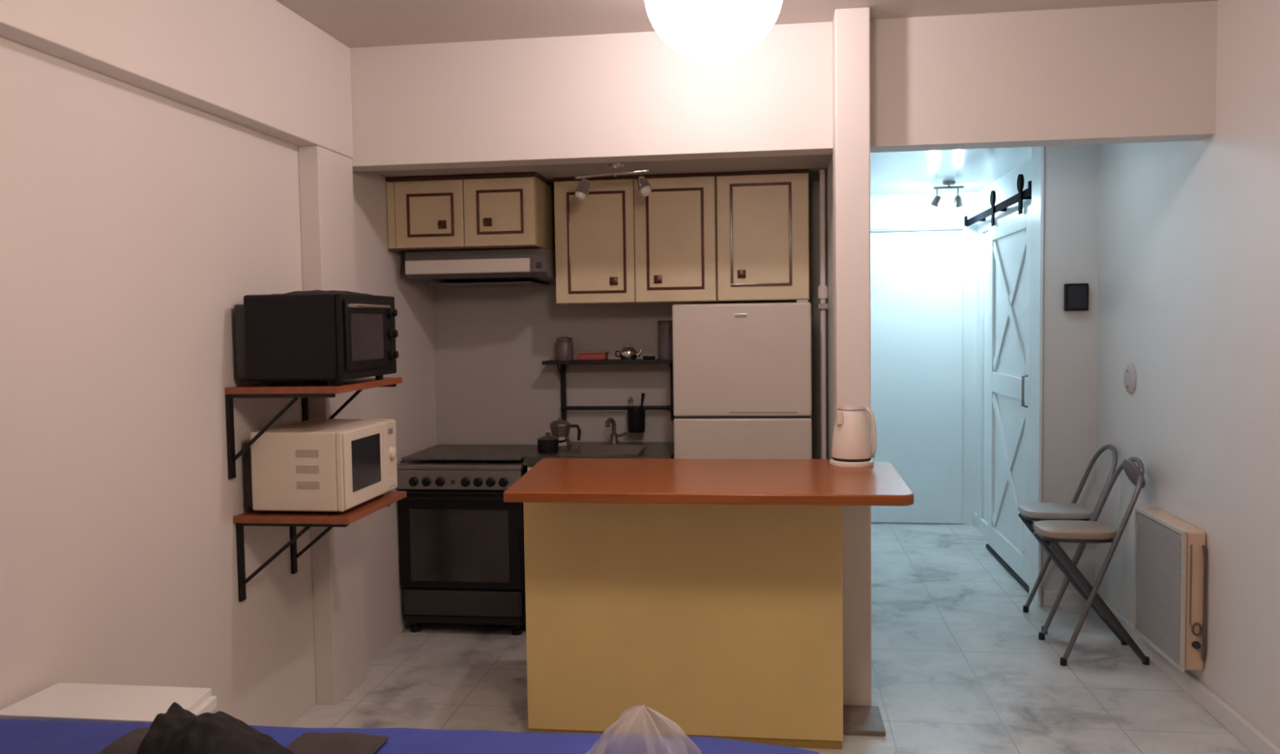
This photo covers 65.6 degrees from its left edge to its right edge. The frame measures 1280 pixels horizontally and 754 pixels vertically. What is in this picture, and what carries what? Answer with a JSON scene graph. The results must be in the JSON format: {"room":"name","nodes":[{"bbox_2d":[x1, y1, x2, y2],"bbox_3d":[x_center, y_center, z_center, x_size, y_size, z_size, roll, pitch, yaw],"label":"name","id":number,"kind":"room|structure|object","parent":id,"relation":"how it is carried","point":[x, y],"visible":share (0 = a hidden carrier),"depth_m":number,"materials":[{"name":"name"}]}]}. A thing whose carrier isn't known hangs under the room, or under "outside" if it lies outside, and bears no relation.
{"room":"studio apartment","nodes":[
{"label":"studio apartment","id":0,"kind":"room"},
{"bbox_2d":[0,36,436,727],"bbox_3d":[-1.584,0.084,1.936,0.140,2.570,6.800,0,3,8],"label":"wall","id":1,"kind":"structure","parent":0,"point":[135,221],"depth_m":2.81,"materials":[{"name":"paint"}]},
{"bbox_2d":[0,0,353,158],"bbox_3d":[-1.565,-0.949,1.300,0.085,0.440,5.460,0,3,8],"label":"beam","id":2,"kind":"structure","parent":1,"relation":"attached to","point":[259,65],"depth_m":3.04,"materials":[{"name":"paint"}]},
{"bbox_2d":[224,377,402,479],"bbox_3d":[-1.112,0.166,3.463,0.384,0.298,0.558,0,3,8],"label":"shelf","id":3,"kind":"object","parent":1,"relation":"attached to","point":[277,389],"visible":0.9,"depth_m":3.21,"materials":[{"name":"red wood"}]},
{"bbox_2d":[234,293,398,386],"bbox_3d":[-1.088,-0.130,3.417,0.413,0.298,0.463,0,3,8],"label":"toaster oven","id":4,"kind":"object","parent":3,"relation":"on","point":[335,338],"visible":1,"depth_m":3.20,"materials":[{"name":"black metal"}]},
{"bbox_2d":[271,289,373,295],"bbox_3d":[-1.071,-0.289,3.397,0.210,0.020,0.370,0,3,8],"label":"cloth","id":5,"kind":"object","parent":4,"relation":"on","point":[317,291],"visible":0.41,"depth_m":3.25,"materials":[{"name":"black fabric"}]},
{"bbox_2d":[233,491,406,601],"bbox_3d":[-1.098,0.584,3.481,0.399,0.288,0.510,0,3,8],"label":"shelf","id":6,"kind":"object","parent":1,"relation":"attached to","point":[292,519],"visible":0.79,"depth_m":3.27,"materials":[{"name":"red wood"}]},
{"bbox_2d":[244,418,397,514],"bbox_3d":[-1.099,0.304,3.462,0.380,0.274,0.457,0,3,8],"label":"microwave oven","id":7,"kind":"object","parent":6,"relation":"on","point":[332,465],"visible":0.99,"depth_m":3.25,"materials":[{"name":"beige plastic"}]},
{"bbox_2d":[297,145,368,705],"bbox_3d":[-1.204,0.191,3.917,0.080,2.130,0.310,0,3,8],"label":"pilaster","id":8,"kind":"object","parent":1,"relation":"attached to","point":[325,175],"visible":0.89,"depth_m":3.82,"materials":[{"name":"paint"}]},
{"bbox_2d":[370,154,832,185],"bbox_3d":[-0.224,-0.981,4.573,2.145,0.100,1.100,0,3,8],"label":"ceiling","id":9,"kind":"structure","parent":0,"point":[814,163],"depth_m":4.39,"materials":[{"name":"paint"}]},
{"bbox_2d":[574,161,652,200],"bbox_3d":[-0.115,-0.835,4.232,0.333,0.159,0.080,-1,3,2],"label":"track light","id":10,"kind":"object","parent":9,"relation":"attached to","point":[645,188],"visible":0.99,"depth_m":4.22,"materials":[{"name":"silver metal"}]},
{"bbox_2d":[432,181,821,459],"bbox_3d":[-0.071,0.106,5.119,2.005,2.135,0.100,0,3,8],"label":"wall","id":11,"kind":"structure","parent":0,"point":[493,386],"depth_m":5.12,"materials":[{"name":"paint"}]},
{"bbox_2d":[385,173,555,253],"bbox_3d":[-0.778,-0.765,4.797,0.700,0.329,0.619,0,3,8],"label":"upper cabinet","id":12,"kind":"object","parent":11,"relation":"attached to","point":[498,211],"visible":0.96,"depth_m":4.52,"materials":[{"name":"beige laminate"}]},
{"bbox_2d":[404,248,555,288],"bbox_3d":[-0.729,-0.524,4.826,0.670,0.155,0.565,0,3,8],"label":"range hood","id":13,"kind":"object","parent":12,"relation":"attached to","point":[520,267],"visible":0.98,"depth_m":4.58,"materials":[{"name":"grey metal"}]},
{"bbox_2d":[536,262,542,267],"bbox_3d":[-0.461,-0.512,4.530,0.024,0.025,0.008,0,3,8],"label":"switch","id":14,"kind":"object","parent":13,"relation":"attached to","point":[539,264],"depth_m":4.53,"materials":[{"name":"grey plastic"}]},
{"bbox_2d":[542,359,675,420],"bbox_3d":[-0.140,0.070,4.984,0.675,0.313,0.178,0,3,8],"label":"shelf","id":15,"kind":"object","parent":11,"relation":"attached to","point":[564,408],"visible":0.75,"depth_m":5.00,"materials":[{"name":"black metal"}]},
{"bbox_2d":[555,337,573,360],"bbox_3d":[-0.380,-0.143,4.995,0.090,0.118,0.090,0,3,8],"label":"storage jar","id":16,"kind":"object","parent":15,"relation":"on","point":[564,345],"visible":1,"depth_m":4.96,"materials":[{"name":"grey ceramic"}]},
{"bbox_2d":[576,351,609,360],"bbox_3d":[-0.236,-0.106,4.978,0.150,0.042,0.110,0,3,8],"label":"lidded bowl","id":17,"kind":"object","parent":15,"relation":"on","point":[582,356],"visible":1,"depth_m":4.93,"materials":[{"name":"red plastic"}]},
{"bbox_2d":[615,343,642,359],"bbox_3d":[-0.055,-0.128,4.952,0.095,0.083,0.108,-4,4,-41],"label":"pot","id":18,"kind":"object","parent":15,"relation":"on","point":[627,353],"visible":1,"depth_m":4.92,"materials":[{"name":"silver metal"}]},
{"bbox_2d":[626,404,644,433],"bbox_3d":[-0.014,0.207,4.970,0.101,0.138,0.090,-4,4,-44],"label":"utensil cup","id":19,"kind":"object","parent":15,"relation":"hanging from","point":[636,417],"visible":1,"depth_m":4.93,"materials":[{"name":"black plastic"}]},
{"bbox_2d":[627,395,633,409],"bbox_3d":[-0.044,0.173,4.962,0.034,0.158,0.026,0,3,22],"label":"spoon","id":20,"kind":"object","parent":19,"relation":"in","point":[630,400],"visible":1,"depth_m":4.95,"materials":[{"name":"silver metal"}]},
{"bbox_2d":[640,393,645,409],"bbox_3d":[0.009,0.166,4.963,0.040,0.172,0.019,0,3,22],"label":"spatula","id":21,"kind":"object","parent":19,"relation":"in","point":[642,394],"visible":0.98,"depth_m":4.95,"materials":[{"name":"black plastic"}]},
{"bbox_2d":[641,355,656,359],"bbox_3d":[0.046,-0.095,4.930,0.072,0.018,0.072,0,3,8],"label":"bowl","id":22,"kind":"object","parent":15,"relation":"on","point":[645,357],"visible":1,"depth_m":4.91,"materials":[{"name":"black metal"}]},
{"bbox_2d":[657,320,672,359],"bbox_3d":[0.135,-0.184,4.923,0.092,0.193,0.092,0,3,8],"label":"canister","id":23,"kind":"object","parent":15,"relation":"on","point":[664,329],"visible":0.72,"depth_m":4.88,"materials":[{"name":"grey metal"}]},
{"bbox_2d":[552,173,720,305],"bbox_3d":[-0.004,-0.650,4.800,0.760,0.587,0.419,0,3,8],"label":"upper cabinet","id":24,"kind":"object","parent":11,"relation":"attached to","point":[616,245],"visible":0.88,"depth_m":4.62,"materials":[{"name":"beige laminate"}]},
{"bbox_2d":[715,169,809,302],"bbox_3d":[0.585,-0.654,4.721,0.423,0.587,0.419,0,3,8],"label":"upper cabinet","id":25,"kind":"object","parent":11,"relation":"attached to","point":[762,217],"visible":1,"depth_m":4.54,"materials":[{"name":"beige laminate"}]},
{"bbox_2d":[275,0,1217,48],"bbox_3d":[0.052,-1.228,1.015,3.650,0.100,5.560,0,3,8],"label":"ceiling","id":26,"kind":"structure","parent":0,"point":[354,24],"depth_m":3.60,"materials":[{"name":"paint"}]},
{"bbox_2d":[644,0,782,62],"bbox_3d":[0.132,-0.903,1.811,0.256,0.638,0.256,0,3,8],"label":"globe pendant","id":27,"kind":"object","parent":26,"relation":"hanging from","point":[700,30],"visible":1,"depth_m":1.76,"materials":[{"name":"white glass"}]},
{"bbox_2d":[289,523,1253,753],"bbox_3d":[0.350,1.340,2.887,3.900,0.100,9.057,0,3,8],"label":"floor","id":28,"kind":"structure","parent":0,"point":[959,666],"depth_m":4.01,"materials":[{"name":"tile"}]},
{"bbox_2d":[0,683,217,723],"bbox_3d":[-1.212,1.046,2.309,0.452,0.596,0.200,0,3,8],"label":"side table","id":29,"kind":"object","parent":28,"relation":"on","point":[77,702],"visible":0.51,"depth_m":2.29,"materials":[{"name":"white wood"}]},
{"bbox_2d":[396,444,537,635],"bbox_3d":[-0.803,0.782,4.872,0.600,0.834,0.610,0,3,8],"label":"gas stove","id":30,"kind":"object","parent":28,"relation":"on","point":[462,557],"visible":0.93,"depth_m":4.62,"materials":[{"name":"black metal"}]},
{"bbox_2d":[396,458,526,470],"bbox_3d":[-0.806,0.404,4.874,0.600,0.023,0.565,0,3,8],"label":"cooktop","id":31,"kind":"object","parent":30,"relation":"in","point":[412,464],"depth_m":4.62,"materials":[{"name":"metal"}]},
{"bbox_2d":[503,457,914,749],"bbox_3d":[0.227,0.797,3.413,1.313,0.932,0.775,0,3,8],"label":"kitchen island","id":32,"kind":"object","parent":28,"relation":"on","point":[665,597],"visible":0.94,"depth_m":3.39,"materials":[{"name":"yellow paint"}]},
{"bbox_2d":[829,404,876,467],"bbox_3d":[0.761,0.205,3.545,0.167,0.218,0.156,0,3,8],"label":"electric kettle","id":33,"kind":"object","parent":32,"relation":"on","point":[851,447],"visible":1,"depth_m":3.49,"materials":[{"name":"beige plastic"}]},
{"bbox_2d":[671,299,812,459],"bbox_3d":[0.494,0.418,4.692,0.610,1.541,0.589,0,3,8],"label":"refrigerator","id":34,"kind":"object","parent":28,"relation":"on","point":[742,372],"visible":0.52,"depth_m":4.38,"materials":[{"name":"metal"}]},
{"bbox_2d":[843,705,885,736],"bbox_3d":[0.800,1.237,3.577,0.143,0.018,0.235,0,3,8],"label":"threshold","id":35,"kind":"object","parent":28,"relation":"on","point":[857,720],"visible":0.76,"depth_m":3.54,"materials":[{"name":"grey stone"}]},
{"bbox_2d":[1017,444,1117,634],"bbox_3d":[2.013,0.742,4.682,0.424,0.850,0.367,0,3,8],"label":"folding chair","id":36,"kind":"object","parent":28,"relation":"on","point":[1028,512],"visible":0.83,"depth_m":4.65,"materials":[{"name":"grey metal"}]},
{"bbox_2d":[1033,457,1149,666],"bbox_3d":[1.921,0.766,4.261,0.424,0.850,0.367,0,3,8],"label":"folding chair","id":37,"kind":"object","parent":28,"relation":"on","point":[1092,531],"visible":1,"depth_m":4.14,"materials":[{"name":"grey metal"}]},
{"bbox_3d":[-0.154,0.792,4.819,0.660,0.800,0.572,0,3,8],"label":"base cabinet","id":38,"kind":"object","parent":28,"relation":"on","visible":0},
{"bbox_2d":[524,441,674,466],"bbox_3d":[-0.161,0.368,4.803,0.677,0.044,0.570,0,3,8],"label":"countertop","id":39,"kind":"structure","parent":38,"relation":"on","point":[580,450],"depth_m":4.78,"materials":[{"name":"stone"}]},
{"bbox_2d":[537,432,567,453],"bbox_3d":[-0.422,0.310,4.680,0.104,0.095,0.161,-3,4,-28],"label":"cooking pot","id":40,"kind":"object","parent":39,"relation":"on","point":[548,444],"visible":1,"depth_m":4.67,"materials":[{"name":"black metal"}]},
{"bbox_2d":[549,417,581,449],"bbox_3d":[-0.366,0.272,4.844,0.146,0.153,0.100,-2,3,-15],"label":"coffee pot","id":41,"kind":"object","parent":39,"relation":"on","point":[560,428],"visible":0.93,"depth_m":4.80,"materials":[{"name":"metal"}]},
{"bbox_2d":[566,444,648,454],"bbox_3d":[-0.153,0.369,4.781,0.346,0.043,0.336,0,3,8],"label":"basin","id":42,"kind":"object","parent":39,"relation":"in","point":[576,449],"depth_m":4.94,"materials":[{"name":"metal"}]},
{"bbox_2d":[605,417,626,444],"bbox_3d":[-0.116,0.270,4.940,0.094,0.138,0.135,0,3,8],"label":"tap","id":43,"kind":"object","parent":39,"relation":"on","point":[614,437],"visible":1,"depth_m":4.97,"materials":[{"name":"metal"}]},
{"bbox_2d":[608,433,618,444],"bbox_3d":[-0.130,0.309,4.987,0.050,0.055,0.050,0,3,8],"label":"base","id":44,"kind":"object","parent":43,"relation":"attached to","point":[614,437],"depth_m":4.97,"materials":[{"name":"metal"}]},
{"bbox_2d":[350,0,1217,172],"bbox_3d":[0.421,-1.152,3.850,3.340,0.570,0.140,0,3,8],"label":"beam","id":45,"kind":"structure","parent":0,"point":[1133,73],"depth_m":3.77,"materials":[{"name":"paint"}]},
{"bbox_2d":[825,155,834,459],"bbox_3d":[1.031,-0.070,5.425,0.100,2.420,3.295,0,3,8],"label":"wall partition","id":46,"kind":"structure","parent":0,"point":[828,175],"depth_m":4.38,"materials":[{"name":"paint"}]},
{"bbox_2d":[817,168,828,459],"bbox_3d":[0.839,0.126,4.543,0.047,2.130,0.050,0,3,8],"label":"pipe","id":47,"kind":"object","parent":46,"relation":"attached to","point":[823,306],"visible":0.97,"depth_m":4.51,"materials":[{"name":"metal"}]},
{"bbox_2d":[832,7,871,706],"bbox_3d":[0.792,-0.048,3.711,0.124,2.570,0.160,0,3,8],"label":"column","id":48,"kind":"structure","parent":0,"point":[851,26],"depth_m":3.62,"materials":[{"name":"paint"}]},
{"bbox_2d":[870,191,977,524],"bbox_3d":[1.836,-0.119,7.029,1.065,2.320,0.100,0,3,8],"label":"wall","id":49,"kind":"structure","parent":0,"point":[913,210],"depth_m":6.91,"materials":[{"name":"paint"}]},
{"bbox_2d":[870,231,962,523],"bbox_3d":[1.783,0.012,6.987,0.940,2.045,0.012,0,3,8],"label":"panel","id":50,"kind":"object","parent":49,"relation":"attached to","point":[916,277],"visible":0.56,"depth_m":6.96,"materials":[{"name":"paint"}]},
{"bbox_2d":[870,226,963,231],"bbox_3d":[1.766,-1.027,6.922,0.940,0.023,0.030,0,3,8],"label":"rail","id":51,"kind":"object","parent":49,"relation":"attached to","point":[949,228],"visible":0.56,"depth_m":6.89,"materials":[{"name":"grey"}]},
{"bbox_2d":[870,146,1031,195],"bbox_3d":[1.775,-1.240,5.379,1.405,0.100,3.257,0,3,8],"label":"ceiling","id":52,"kind":"structure","parent":0,"point":[909,172],"depth_m":5.77,"materials":[{"name":"paint"}]},
{"bbox_2d":[930,181,964,209],"bbox_3d":[1.962,-1.157,6.342,0.205,0.178,0.084,0,3,8],"label":"ceiling light","id":53,"kind":"object","parent":52,"relation":"attached to","point":[957,204],"visible":1,"depth_m":6.33,"materials":[{"name":"metal"}]},
{"bbox_2d":[976,157,1031,522],"bbox_3d":[2.272,-0.069,5.984,0.100,2.320,1.857,0,3,8],"label":"wall","id":54,"kind":"structure","parent":0,"point":[1005,187],"depth_m":6.56,"materials":[{"name":"paint"}]},
{"bbox_2d":[973,512,987,539],"bbox_3d":[2.302,1.014,6.607,0.025,0.090,0.737,0,3,8],"label":"baseboard","id":55,"kind":"structure","parent":54,"relation":"attached to","point":[980,524],"depth_m":6.71,"materials":[{"name":"paint"}]},
{"bbox_2d":[977,220,995,518],"bbox_3d":[2.281,-0.013,6.513,0.025,1.970,0.500,0,3,8],"label":"door","id":56,"kind":"structure","parent":54,"relation":"in","point":[982,229],"depth_m":6.70,"materials":[{"name":"grey wood"}]},
{"bbox_2d":[964,173,1031,592],"bbox_3d":[2.165,-0.015,5.974,0.113,2.204,1.758,0,3,8],"label":"door","id":57,"kind":"structure","parent":54,"relation":"in","point":[1009,236],"depth_m":5.66,"materials":[{"name":"white paint"}]},
{"bbox_2d":[1040,144,1099,605],"bbox_3d":[2.205,-0.013,4.982,0.405,2.320,0.150,0,3,8],"label":"wall","id":58,"kind":"structure","parent":0,"point":[1071,172],"depth_m":4.91,"materials":[{"name":"paint"}]},
{"bbox_2d":[1029,146,1044,607],"bbox_3d":[1.995,-0.011,4.996,0.015,2.319,0.180,0,3,8],"label":"trim","id":59,"kind":"structure","parent":58,"relation":"attached to","point":[1037,153],"depth_m":4.96,"materials":[{"name":"white paint"}]},
{"bbox_2d":[1042,591,1086,607],"bbox_3d":[2.138,1.112,4.971,0.228,0.075,0.015,0,3,8],"label":"baseboard","id":60,"kind":"structure","parent":58,"relation":"attached to","point":[1072,599],"depth_m":4.96,"materials":[{"name":"paint"}]},
{"bbox_2d":[1063,283,1088,311],"bbox_3d":[2.143,-0.392,4.876,0.110,0.134,0.034,0,3,8],"label":"switch box","id":61,"kind":"object","parent":58,"relation":"attached to","point":[1076,295],"visible":1,"depth_m":4.86,"materials":[{"name":"black plastic"}]},
{"bbox_2d":[1095,0,1279,748],"bbox_3d":[1.868,0.056,1.495,0.140,2.570,6.850,0,3,8],"label":"wall","id":62,"kind":"structure","parent":0,"point":[1188,265],"depth_m":3.59,"materials":[{"name":"paint"}]},
{"bbox_2d":[1124,364,1136,394],"bbox_3d":[2.185,0.009,4.436,0.018,0.136,0.136,0,3,8],"label":"cover plate","id":63,"kind":"object","parent":62,"relation":"attached to","point":[1130,374],"visible":1,"depth_m":4.41,"materials":[{"name":"grey plastic"}]},
{"bbox_2d":[1133,506,1207,671],"bbox_3d":[2.085,0.820,3.914,0.086,0.525,0.510,0,3,8],"label":"heater","id":64,"kind":"object","parent":62,"relation":"attached to","point":[1171,557],"visible":1,"depth_m":3.79,"materials":[{"name":"white metal"}]},
{"bbox_2d":[1135,512,1182,663],"bbox_3d":[2.050,0.820,3.924,0.006,0.487,0.462,0,3,8],"label":"grille","id":65,"kind":"object","parent":64,"relation":"attached to","point":[1158,540],"depth_m":3.90,"materials":[{"name":"metal"}]},
{"bbox_2d":[1102,598,1279,753],"bbox_3d":[1.813,1.299,1.623,0.022,0.075,6.750,0,3,8],"label":"baseboard","id":66,"kind":"structure","parent":62,"relation":"attached to","point":[1243,731],"depth_m":3.61,"materials":[{"name":"paint"}]},
{"bbox_3d":[-0.622,1.081,1.605,1.760,0.585,0.890,0,3,8],"label":"bed","id":67,"kind":"object","parent":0,"visible":0},
{"bbox_2d":[0,719,820,753],"bbox_3d":[-0.595,0.925,1.629,1.896,0.361,1.038,0,3,8],"label":"bed cover","id":68,"kind":"object","parent":67,"relation":"on","point":[16,736],"visible":0.76,"depth_m":1.98,"materials":[{"name":"blue fabric"}]},
{"bbox_2d":[97,728,149,753],"bbox_3d":[-0.955,0.721,1.966,0.190,0.022,0.145,0,3,8],"label":"folded cloth","id":69,"kind":"object","parent":68,"relation":"on","point":[129,744],"visible":0.3,"depth_m":1.94,"materials":[{"name":"fabric"}]},
{"bbox_2d":[136,702,294,753],"bbox_3d":[-0.736,0.660,1.738,0.265,0.157,0.230,0,3,8],"label":"garment","id":70,"kind":"object","parent":68,"relation":"on","point":[178,731],"visible":1,"depth_m":1.71,"materials":[{"name":"fabric"}]},
{"bbox_2d":[286,732,389,753],"bbox_3d":[-0.602,0.714,1.923,0.180,0.029,0.155,0,3,8],"label":"folded cloth","id":71,"kind":"object","parent":68,"relation":"on","point":[313,743],"visible":0.98,"depth_m":1.92,"materials":[{"name":"fabric"}]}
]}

